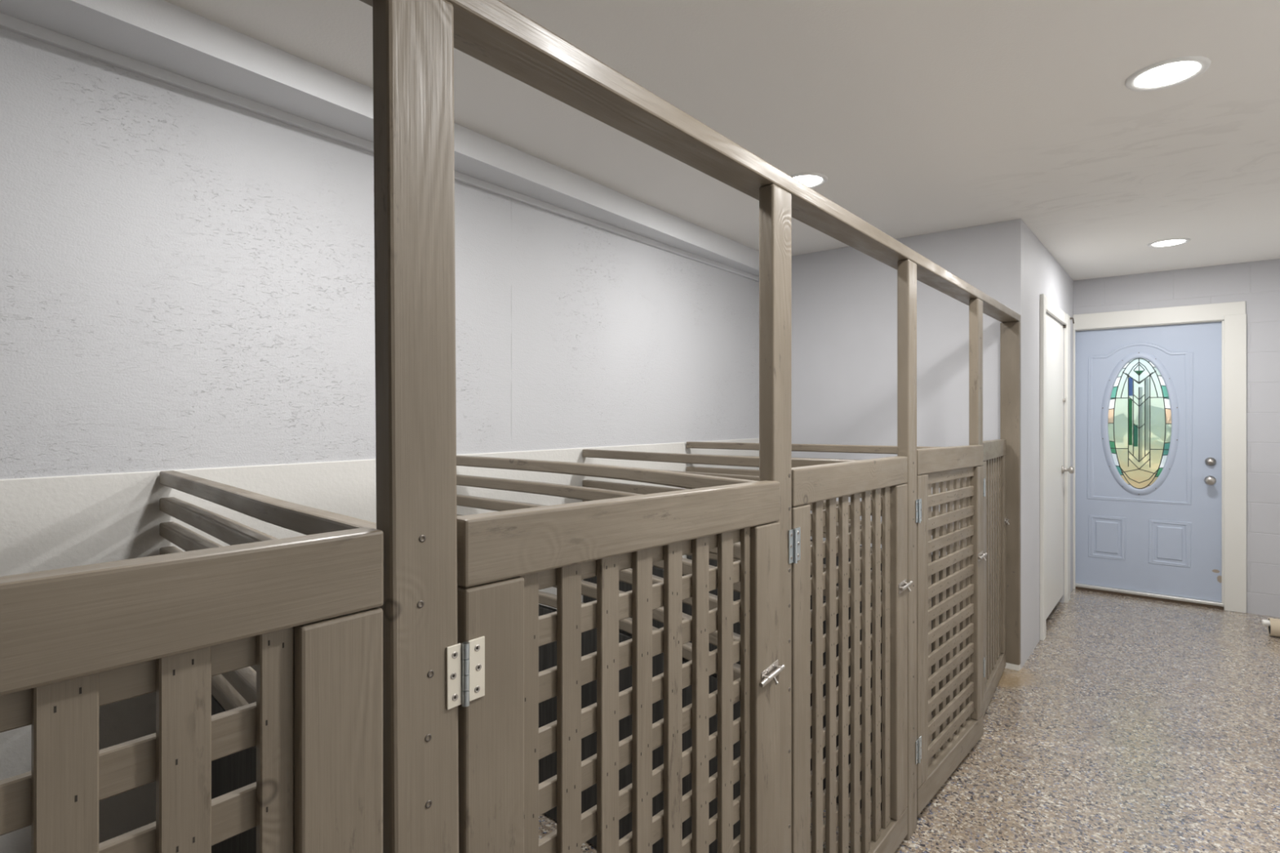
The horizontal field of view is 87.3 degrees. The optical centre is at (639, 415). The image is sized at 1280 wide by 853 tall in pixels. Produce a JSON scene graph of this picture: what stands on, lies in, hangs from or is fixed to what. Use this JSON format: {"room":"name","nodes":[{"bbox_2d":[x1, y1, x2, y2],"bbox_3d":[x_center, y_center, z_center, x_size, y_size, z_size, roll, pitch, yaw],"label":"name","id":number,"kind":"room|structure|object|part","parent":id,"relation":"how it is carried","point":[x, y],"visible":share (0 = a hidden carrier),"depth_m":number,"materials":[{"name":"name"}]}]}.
{"room":"dog kennel","nodes":[
{"label":"dog kennel","id":0,"kind":"room"},
{"bbox_2d":[0,27,759,852],"bbox_3d":[-1.968,0.157,1.368,0.206,2.451,8.637,0,0,39],"label":"wall","id":1,"kind":"structure","parent":0,"point":[187,278],"depth_m":2.09,"materials":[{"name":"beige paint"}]},
{"bbox_2d":[0,0,759,282],"bbox_3d":[-1.788,-0.994,1.222,0.269,0.150,8.637,0,0,39],"label":"soffit","id":2,"kind":"structure","parent":1,"relation":"attached to","point":[162,41],"depth_m":2.06,"materials":[{"name":"grey paint"}]},
{"bbox_2d":[163,0,1279,280],"bbox_3d":[0.065,-1.129,1.181,3.594,0.120,11.314,0,0,39],"label":"ceiling","id":3,"kind":"structure","parent":0,"point":[918,117],"depth_m":2.30,"materials":[{"name":"white paint"}]},
{"bbox_2d":[790,172,827,188],"bbox_3d":[0.748,-1.065,3.062,0.212,0.007,0.212,0,0,39],"label":"recessed light","id":4,"kind":"object","parent":3,"relation":"in","point":[811,180],"visible":0.66,"depth_m":3.03,"materials":[{"name":"white plastic"}]},
{"bbox_2d":[793,175,822,186],"bbox_3d":[0.748,-1.066,3.062,0.160,0.004,0.160,0,0,39],"label":"diffuser","id":5,"kind":"object","parent":4,"relation":"attached to","point":[808,180],"depth_m":3.04,"materials":[{"name":"white plastic"}]},
{"bbox_2d":[1124,55,1210,91],"bbox_3d":[1.650,-1.065,2.103,0.212,0.007,0.212,0,0,39],"label":"recessed light","id":6,"kind":"object","parent":3,"relation":"in","point":[1167,73],"visible":1,"depth_m":2.09,"materials":[{"name":"white plastic"}]},
{"bbox_2d":[1134,61,1199,87],"bbox_3d":[1.650,-1.066,2.103,0.160,0.004,0.160,0,0,39],"label":"diffuser","id":7,"kind":"object","parent":6,"relation":"attached to","point":[1173,73],"depth_m":2.10,"materials":[{"name":"white plastic"}]},
{"bbox_2d":[1146,238,1191,247],"bbox_3d":[3.273,-1.065,4.157,0.212,0.007,0.212,0,0,39],"label":"recessed light","id":8,"kind":"object","parent":3,"relation":"in","point":[1172,242],"visible":1,"depth_m":4.15,"materials":[{"name":"white plastic"}]},
{"bbox_2d":[1152,240,1185,246],"bbox_3d":[3.273,-1.066,4.157,0.160,0.004,0.160,0,0,39],"label":"diffuser","id":9,"kind":"object","parent":8,"relation":"attached to","point":[1162,242],"depth_m":4.15,"materials":[{"name":"white plastic"}]},
{"bbox_2d":[791,222,996,559],"bbox_3d":[1.367,0.157,4.300,1.674,2.451,0.120,0,0,39],"label":"wall","id":10,"kind":"structure","parent":0,"point":[844,300],"depth_m":4.14,"materials":[{"name":"grey paint"}]},
{"bbox_2d":[1000,321,1020,665],"bbox_3d":[2.022,0.422,3.663,0.094,1.857,0.038,0,0,39],"label":"post","id":11,"kind":"object","parent":10,"relation":"attached to","point":[1010,332],"visible":0.96,"depth_m":3.64,"materials":[{"name":"beige paint"}]},
{"bbox_2d":[1004,662,1020,671],"bbox_3d":[2.022,1.366,3.665,0.091,0.032,0.037,0,0,39],"label":"baseboard","id":12,"kind":"structure","parent":10,"relation":"attached to","point":[1011,666],"depth_m":3.64,"materials":[{"name":"white paint"}]},
{"bbox_2d":[538,589,1279,852],"bbox_3d":[-0.017,1.442,1.081,3.594,0.120,11.054,0,0,39],"label":"floor","id":13,"kind":"structure","parent":0,"point":[1135,725],"depth_m":2.80,"materials":[{"name":"beige stone"}]},
{"bbox_2d":[159,470,376,852],"bbox_3d":[-0.818,0.766,1.393,1.540,1.212,0.046,0,0,45],"label":"divider","id":14,"kind":"object","parent":13,"relation":"on","point":[231,690],"visible":0.27,"depth_m":1.41,"materials":[{"name":"beige paint"}]},
{"bbox_3d":[-0.818,0.397,1.393,1.540,0.038,0.043,0,0,45],"label":"rail","id":15,"kind":"part","parent":14,"relation":"part of","materials":[{"name":"beige paint"}]},
{"bbox_3d":[-0.818,0.327,1.393,1.540,0.038,0.044,0,0,45],"label":"rail","id":16,"kind":"part","parent":14,"relation":"part of","materials":[{"name":"beige paint"}]},
{"bbox_3d":[-0.818,0.256,1.393,1.540,0.038,0.045,0,0,45],"label":"rail","id":17,"kind":"part","parent":14,"relation":"part of","materials":[{"name":"beige paint"}]},
{"bbox_3d":[-0.818,0.617,1.393,1.540,0.034,0.043,0,0,45],"label":"rail","id":18,"kind":"part","parent":14,"relation":"part of","materials":[{"name":"beige paint"}]},
{"bbox_3d":[-0.818,1.009,1.393,1.539,0.726,0.030,0,0,45],"label":"panel","id":19,"kind":"part","parent":14,"relation":"part of","materials":[{"name":"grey wood"}]},
{"bbox_3d":[-0.818,0.546,1.393,1.540,0.038,0.044,0,0,45],"label":"rail","id":20,"kind":"part","parent":14,"relation":"part of","materials":[{"name":"beige paint"}]},
{"bbox_3d":[-0.818,0.471,1.393,1.540,0.038,0.044,0,0,45],"label":"rail","id":21,"kind":"part","parent":14,"relation":"part of","materials":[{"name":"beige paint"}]},
{"bbox_3d":[-0.818,0.179,1.393,1.540,0.038,0.044,0,0,45],"label":"rail","id":22,"kind":"part","parent":14,"relation":"part of","materials":[{"name":"beige paint"}]},
{"bbox_2d":[372,0,461,852],"bbox_3d":[-0.265,0.438,0.808,0.042,1.889,0.090,0,0,39],"label":"post","id":23,"kind":"object","parent":13,"relation":"on","point":[413,40],"visible":1,"depth_m":0.79,"materials":[{"name":"beige paint"}]},
{"bbox_2d":[456,480,785,852],"bbox_3d":[0.034,0.745,1.148,0.060,1.228,0.813,0,0,40],"label":"gate","id":24,"kind":"object","parent":23,"relation":"attached to","point":[504,558],"visible":0.98,"depth_m":1.08,"materials":[{"name":"beige paint"}]},
{"bbox_3d":[0.029,0.180,1.158,0.038,0.098,0.805,0,0,40],"label":"rail","id":25,"kind":"part","parent":24,"relation":"part of","materials":[{"name":"beige paint"}]},
{"bbox_3d":[0.280,0.553,1.404,0.017,0.024,0.094,0,7,40],"label":"bolt rod","id":26,"kind":"part","parent":24,"relation":"part of","materials":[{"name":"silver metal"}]},
{"bbox_2d":[359,0,1020,322],"bbox_3d":[0.540,-0.526,1.840,0.089,0.038,4.736,0,0,39],"label":"header beam","id":27,"kind":"structure","parent":23,"relation":"on","point":[492,33],"depth_m":1.16,"materials":[{"name":"beige paint"}]},
{"bbox_2d":[456,455,759,852],"bbox_3d":[-0.197,0.765,2.146,0.131,1.214,1.544,0,0,-44],"label":"divider","id":28,"kind":"object","parent":13,"relation":"on","point":[547,652],"visible":0.14,"depth_m":2.10,"materials":[{"name":"beige paint"}]},
{"bbox_3d":[-0.204,0.253,2.139,0.112,0.038,1.544,0,0,-44],"label":"rail","id":29,"kind":"part","parent":28,"relation":"part of","materials":[{"name":"beige paint"}]},
{"bbox_3d":[-0.200,0.411,2.143,0.121,0.038,1.544,0,0,-44],"label":"rail","id":30,"kind":"part","parent":28,"relation":"part of","materials":[{"name":"beige paint"}]},
{"bbox_3d":[-0.204,0.332,2.139,0.111,0.038,1.544,0,0,-44],"label":"rail","id":31,"kind":"part","parent":28,"relation":"part of","materials":[{"name":"beige paint"}]},
{"bbox_3d":[-0.198,0.177,2.145,0.127,0.038,1.544,0,0,-44],"label":"rail","id":32,"kind":"part","parent":28,"relation":"part of","materials":[{"name":"beige paint"}]},
{"bbox_3d":[-0.197,0.637,2.146,0.130,0.034,1.544,0,0,-44],"label":"rail","id":33,"kind":"part","parent":28,"relation":"part of","materials":[{"name":"beige paint"}]},
{"bbox_3d":[-0.199,1.019,2.145,0.114,0.707,1.544,0,0,-44],"label":"panel","id":34,"kind":"part","parent":28,"relation":"part of","materials":[{"name":"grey wood"}]},
{"bbox_3d":[-0.198,0.565,2.145,0.129,0.038,1.544,0,0,-44],"label":"rail","id":35,"kind":"part","parent":28,"relation":"part of","materials":[{"name":"beige paint"}]},
{"bbox_3d":[-0.200,0.485,2.143,0.121,0.038,1.544,0,0,-44],"label":"rail","id":36,"kind":"part","parent":28,"relation":"part of","materials":[{"name":"beige paint"}]},
{"bbox_2d":[582,448,881,810],"bbox_3d":[0.284,0.765,2.748,1.532,1.215,0.097,0,0,41],"label":"divider","id":37,"kind":"object","parent":13,"relation":"on","point":[716,460],"visible":0.15,"depth_m":2.69,"materials":[{"name":"beige paint"}]},
{"bbox_3d":[0.286,0.181,2.750,1.532,0.047,0.093,0,0,41],"label":"rail","id":38,"kind":"part","parent":37,"relation":"part of","materials":[{"name":"beige paint"}]},
{"bbox_3d":[0.290,0.407,2.754,1.532,0.047,0.082,0,0,41],"label":"rail","id":39,"kind":"part","parent":37,"relation":"part of","materials":[{"name":"beige paint"}]},
{"bbox_3d":[0.290,0.330,2.755,1.532,0.047,0.079,0,0,41],"label":"rail","id":40,"kind":"part","parent":37,"relation":"part of","materials":[{"name":"beige paint"}]},
{"bbox_3d":[0.286,1.018,2.750,1.532,0.708,0.079,0,0,41],"label":"panel","id":41,"kind":"part","parent":37,"relation":"part of","materials":[{"name":"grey wood"}]},
{"bbox_3d":[0.290,0.257,2.755,1.532,0.047,0.079,0,0,41],"label":"rail","id":42,"kind":"part","parent":37,"relation":"part of","materials":[{"name":"beige paint"}]},
{"bbox_3d":[0.284,0.560,2.748,1.532,0.047,0.097,0,0,41],"label":"rail","id":43,"kind":"part","parent":37,"relation":"part of","materials":[{"name":"beige paint"}]},
{"bbox_3d":[0.290,0.485,2.755,1.532,0.047,0.080,0,0,41],"label":"rail","id":44,"kind":"part","parent":37,"relation":"part of","materials":[{"name":"beige paint"}]},
{"bbox_3d":[0.288,0.632,2.752,1.532,0.043,0.086,0,0,41],"label":"rail","id":45,"kind":"part","parent":37,"relation":"part of","materials":[{"name":"beige paint"}]},
{"bbox_2d":[759,183,793,852],"bbox_3d":[0.307,0.438,1.510,0.042,1.889,0.090,0,0,39],"label":"post","id":46,"kind":"object","parent":13,"relation":"on","point":[775,202],"visible":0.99,"depth_m":1.49,"materials":[{"name":"beige paint"}]},
{"bbox_2d":[791,456,913,852],"bbox_3d":[0.604,0.740,1.861,0.060,1.230,0.829,0,0,39],"label":"gate","id":47,"kind":"object","parent":46,"relation":"attached to","point":[814,484],"visible":0.99,"depth_m":1.86,"materials":[{"name":"beige paint"}]},
{"bbox_3d":[0.595,0.173,1.867,0.038,0.094,0.812,0,0,39],"label":"rail","id":48,"kind":"part","parent":47,"relation":"part of","materials":[{"name":"beige paint"}]},
{"bbox_3d":[0.595,1.307,1.867,0.038,0.096,0.812,0,0,39],"label":"rail","id":49,"kind":"part","parent":47,"relation":"part of","materials":[{"name":"beige paint"}]},
{"bbox_3d":[0.852,0.549,2.133,0.017,0.024,0.094,0,3,39],"label":"bolt rod","id":50,"kind":"part","parent":47,"relation":"part of","materials":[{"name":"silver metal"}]},
{"bbox_2d":[686,441,966,720],"bbox_3d":[0.872,0.758,3.468,1.530,1.228,0.043,0,0,40],"label":"divider","id":51,"kind":"object","parent":13,"relation":"on","point":[701,445],"visible":0.14,"depth_m":3.44,"materials":[{"name":"beige paint"}]},
{"bbox_3d":[0.872,0.241,3.468,1.530,0.050,0.043,0,0,40],"label":"rail","id":52,"kind":"part","parent":51,"relation":"part of","materials":[{"name":"beige paint"}]},
{"bbox_3d":[0.872,0.169,3.468,1.530,0.050,0.043,0,0,40],"label":"rail","id":53,"kind":"part","parent":51,"relation":"part of","materials":[{"name":"beige paint"}]},
{"bbox_3d":[0.872,0.316,3.467,1.530,0.050,0.042,0,0,40],"label":"rail","id":54,"kind":"part","parent":51,"relation":"part of","materials":[{"name":"beige paint"}]},
{"bbox_3d":[0.872,1.007,3.468,1.530,0.730,0.029,0,0,40],"label":"panel","id":55,"kind":"part","parent":51,"relation":"part of","materials":[{"name":"brown wood"}]},
{"bbox_3d":[0.872,0.605,3.467,1.530,0.046,0.042,0,0,40],"label":"rail","id":56,"kind":"part","parent":51,"relation":"part of","materials":[{"name":"beige paint"}]},
{"bbox_3d":[0.872,0.536,3.467,1.530,0.050,0.042,0,0,40],"label":"rail","id":57,"kind":"part","parent":51,"relation":"part of","materials":[{"name":"beige paint"}]},
{"bbox_3d":[0.872,0.387,3.468,1.530,0.050,0.043,0,0,40],"label":"rail","id":58,"kind":"part","parent":51,"relation":"part of","materials":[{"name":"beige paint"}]},
{"bbox_2d":[897,259,918,839],"bbox_3d":[0.886,0.438,2.222,0.042,1.889,0.090,0,0,39],"label":"post","id":59,"kind":"object","parent":13,"relation":"on","point":[906,268],"visible":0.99,"depth_m":2.19,"materials":[{"name":"beige paint"}]},
{"bbox_2d":[916,444,987,815],"bbox_3d":[1.187,0.737,2.554,0.060,1.241,0.807,0,0,41],"label":"gate","id":60,"kind":"object","parent":59,"relation":"attached to","point":[952,464],"visible":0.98,"depth_m":2.54,"materials":[{"name":"beige paint"}]},
{"bbox_3d":[1.181,0.165,2.563,0.038,0.097,0.797,0,0,41],"label":"rail","id":61,"kind":"part","parent":60,"relation":"part of","materials":[{"name":"beige paint"}]},
{"bbox_3d":[1.181,1.308,2.563,0.038,0.099,0.797,0,0,41],"label":"rail","id":62,"kind":"part","parent":60,"relation":"part of","materials":[{"name":"beige paint"}]},
{"bbox_3d":[1.439,0.598,2.808,0.017,0.024,0.094,0,3,41],"label":"bolt rod","id":63,"kind":"part","parent":60,"relation":"part of","materials":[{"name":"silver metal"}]},
{"bbox_2d":[968,297,982,466],"bbox_3d":[1.478,0.438,2.948,0.042,1.889,0.090,0,0,39],"label":"post","id":64,"kind":"object","parent":13,"relation":"on","point":[975,305],"visible":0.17,"depth_m":2.92,"materials":[{"name":"beige paint"}]},
{"bbox_2d":[982,439,1008,715],"bbox_3d":[1.743,0.739,3.307,0.060,1.237,0.808,0,0,35],"label":"gate","id":65,"kind":"object","parent":64,"relation":"attached to","point":[995,519],"visible":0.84,"depth_m":3.34,"materials":[{"name":"beige paint"}]},
{"bbox_3d":[1.736,0.169,3.316,0.038,0.097,0.800,0,0,35],"label":"rail","id":66,"kind":"part","parent":65,"relation":"part of","materials":[{"name":"beige paint"}]},
{"bbox_3d":[1.736,1.308,3.316,0.038,0.099,0.800,0,0,35],"label":"rail","id":67,"kind":"part","parent":65,"relation":"part of","materials":[{"name":"beige paint"}]},
{"bbox_2d":[1262,617,1279,636],"bbox_3d":[4.104,1.326,4.097,0.452,0.110,0.110,0,0,35],"label":"roll","id":68,"kind":"object","parent":13,"relation":"on","point":[1273,624],"visible":1,"depth_m":4.17,"materials":[{"name":"beige paper"}]},
{"bbox_3d":[-0.839,0.438,0.103,0.042,1.889,0.089,0,0,39],"label":"post","id":69,"kind":"object","parent":13,"relation":"on","visible":0},
{"bbox_2d":[0,527,383,852],"bbox_3d":[-0.550,0.738,0.444,0.060,1.220,0.814,0,0,39],"label":"gate","id":70,"kind":"object","parent":69,"relation":"attached to","point":[304,611],"visible":1,"depth_m":0.62,"materials":[{"name":"beige paint"}]},
{"bbox_3d":[-0.556,0.171,0.454,0.038,0.087,0.806,0,0,39],"label":"rail","id":71,"kind":"part","parent":70,"relation":"part of","materials":[{"name":"beige paint"}]},
{"bbox_2d":[996,218,1073,669],"bbox_3d":[2.680,0.157,4.556,0.200,2.451,2.177,0,0,39],"label":"wall","id":72,"kind":"structure","parent":0,"point":[1026,269],"depth_m":3.84,"materials":[{"name":"grey paint"}]},
{"bbox_2d":[1040,293,1074,640],"bbox_3d":[2.850,0.320,4.581,0.111,2.125,1.217,0,0,39],"label":"door","id":73,"kind":"structure","parent":72,"relation":"in","point":[1052,469],"depth_m":4.57,"materials":[{"name":"white paint"}]},
{"bbox_3d":[3.099,0.397,4.859,0.075,0.062,0.062,0,0,39],"label":"knob","id":74,"kind":"part","parent":73,"relation":"part of","materials":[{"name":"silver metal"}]},
{"bbox_2d":[1073,258,1279,617],"bbox_3d":[4.129,0.182,4.909,2.000,2.501,0.200,0,0,39],"label":"wall","id":75,"kind":"structure","parent":0,"point":[1256,283],"depth_m":4.66,"materials":[{"name":"grey paint"}]},
{"bbox_2d":[1073,301,1246,613],"bbox_3d":[3.861,0.293,5.040,1.024,2.178,0.136,0,0,39],"label":"door","id":76,"kind":"structure","parent":75,"relation":"in","point":[1160,393],"depth_m":5.01,"materials":[{"name":"blue paint"}]},
{"bbox_3d":[3.666,0.006,5.225,0.044,0.115,0.004,0,0,39],"label":"border glass","id":77,"kind":"part","parent":76,"relation":"part of","materials":[{"name":"beige glass"}]},
{"bbox_3d":[3.667,0.136,5.224,0.046,0.144,0.004,0,0,39],"label":"border glass","id":78,"kind":"part","parent":76,"relation":"part of","materials":[{"name":"green glass"}]},
{"bbox_3d":[3.671,-0.087,5.221,0.046,0.081,0.004,0,0,39],"label":"border glass","id":79,"kind":"part","parent":76,"relation":"part of","materials":[{"name":"white glass"}]},
{"bbox_3d":[3.674,0.251,5.218,0.050,0.097,0.004,0,0,39],"label":"border glass","id":80,"kind":"part","parent":76,"relation":"part of","materials":[{"name":"green glass"}]},
{"bbox_3d":[3.680,-0.173,5.213,0.053,0.100,0.004,0,0,39],"label":"border glass","id":81,"kind":"part","parent":76,"relation":"part of","materials":[{"name":"teal glass"}]},
{"bbox_3d":[3.688,0.346,5.207,0.056,0.100,0.004,0,0,39],"label":"border glass","id":82,"kind":"part","parent":76,"relation":"part of","materials":[{"name":"white glass"}]},
{"bbox_3d":[3.696,-0.259,5.200,0.053,0.077,0.004,0,0,39],"label":"border glass","id":83,"kind":"part","parent":76,"relation":"part of","materials":[{"name":"white glass"}]},
{"bbox_3d":[3.707,0.430,5.191,0.053,0.069,0.004,0,0,39],"label":"border glass","id":84,"kind":"part","parent":76,"relation":"part of","materials":[{"name":"teal glass"}]},
{"bbox_3d":[3.717,-0.331,5.183,0.055,0.068,0.004,0,0,39],"label":"border glass","id":85,"kind":"part","parent":76,"relation":"part of","materials":[{"name":"white glass"}]},
{"bbox_3d":[3.735,0.499,5.169,0.066,0.075,0.004,0,0,39],"label":"border glass","id":86,"kind":"part","parent":76,"relation":"part of","materials":[{"name":"glass"}]},
{"bbox_3d":[3.759,0.052,5.145,0.022,0.357,0.002,0,0,39],"label":"column glass","id":87,"kind":"part","parent":76,"relation":"part of","materials":[{"name":"green glass"}]},
{"bbox_3d":[3.759,-0.217,5.145,0.028,0.141,0.002,0,0,39],"label":"column glass","id":88,"kind":"part","parent":76,"relation":"part of","materials":[{"name":"blue glass"}]},
{"bbox_3d":[3.784,0.157,5.124,0.026,0.166,0.002,0,0,39],"label":"column glass","id":89,"kind":"part","parent":76,"relation":"part of","materials":[{"name":"green glass"}]},
{"bbox_3d":[3.802,0.064,5.113,0.317,0.991,0.004,0,0,39],"label":"glass pane","id":90,"kind":"part","parent":76,"relation":"part of","materials":[{"name":"glass"}]},
{"bbox_3d":[3.790,0.064,5.098,0.480,1.090,0.028,0,0,39],"label":"oval frame","id":91,"kind":"part","parent":76,"relation":"part of","materials":[{"name":"blue paint"}]},
{"bbox_3d":[3.788,0.281,5.104,0.655,1.672,0.016,0,0,39],"label":"panel molding","id":92,"kind":"part","parent":76,"relation":"part of","materials":[{"name":"blue paint"}]},
{"bbox_3d":[3.807,0.064,5.106,0.024,0.553,0.002,0,0,39],"label":"column glass","id":93,"kind":"part","parent":76,"relation":"part of","materials":[{"name":"grey glass"}]},
{"bbox_3d":[3.837,-0.006,5.081,0.024,0.543,0.002,0,0,39],"label":"column glass","id":94,"kind":"part","parent":76,"relation":"part of","materials":[{"name":"grey glass"}]},
{"bbox_3d":[3.829,1.371,5.092,0.904,0.022,0.096,0,0,39],"label":"sill","id":95,"kind":"part","parent":76,"relation":"part of","materials":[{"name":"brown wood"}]},
{"bbox_3d":[3.870,0.500,5.059,0.066,0.074,0.004,0,0,39],"label":"border glass","id":96,"kind":"part","parent":76,"relation":"part of","materials":[{"name":"glass"}]},
{"bbox_3d":[3.888,-0.330,5.044,0.055,0.068,0.004,0,0,39],"label":"border glass","id":97,"kind":"part","parent":76,"relation":"part of","materials":[{"name":"white glass"}]},
{"bbox_3d":[3.897,0.431,5.036,0.053,0.068,0.004,0,0,39],"label":"border glass","id":98,"kind":"part","parent":76,"relation":"part of","materials":[{"name":"green glass"}]},
{"bbox_3d":[3.909,-0.258,5.027,0.053,0.077,0.004,0,0,39],"label":"border glass","id":99,"kind":"part","parent":76,"relation":"part of","materials":[{"name":"white glass"}]},
{"bbox_3d":[3.916,0.348,5.021,0.057,0.100,0.004,0,0,39],"label":"border glass","id":100,"kind":"part","parent":76,"relation":"part of","materials":[{"name":"white glass"}]},
{"bbox_3d":[3.924,-0.172,5.014,0.053,0.100,0.004,0,0,39],"label":"border glass","id":101,"kind":"part","parent":76,"relation":"part of","materials":[{"name":"teal glass"}]},
{"bbox_3d":[3.930,0.253,5.009,0.050,0.097,0.004,0,0,39],"label":"border glass","id":102,"kind":"part","parent":76,"relation":"part of","materials":[{"name":"teal glass"}]},
{"bbox_3d":[3.934,-0.086,5.006,0.046,0.081,0.004,0,0,39],"label":"border glass","id":103,"kind":"part","parent":76,"relation":"part of","materials":[{"name":"white glass"}]},
{"bbox_3d":[3.938,0.137,5.003,0.046,0.146,0.004,0,0,39],"label":"border glass","id":104,"kind":"part","parent":76,"relation":"part of","materials":[{"name":"glass"}]},
{"bbox_3d":[3.939,0.007,5.002,0.043,0.115,0.004,0,0,39],"label":"border glass","id":105,"kind":"part","parent":76,"relation":"part of","materials":[{"name":"beige glass"}]},
{"bbox_3d":[4.088,0.470,4.812,0.066,0.066,0.070,0,0,39],"label":"knob","id":106,"kind":"part","parent":76,"relation":"part of","materials":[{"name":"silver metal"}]}
]}

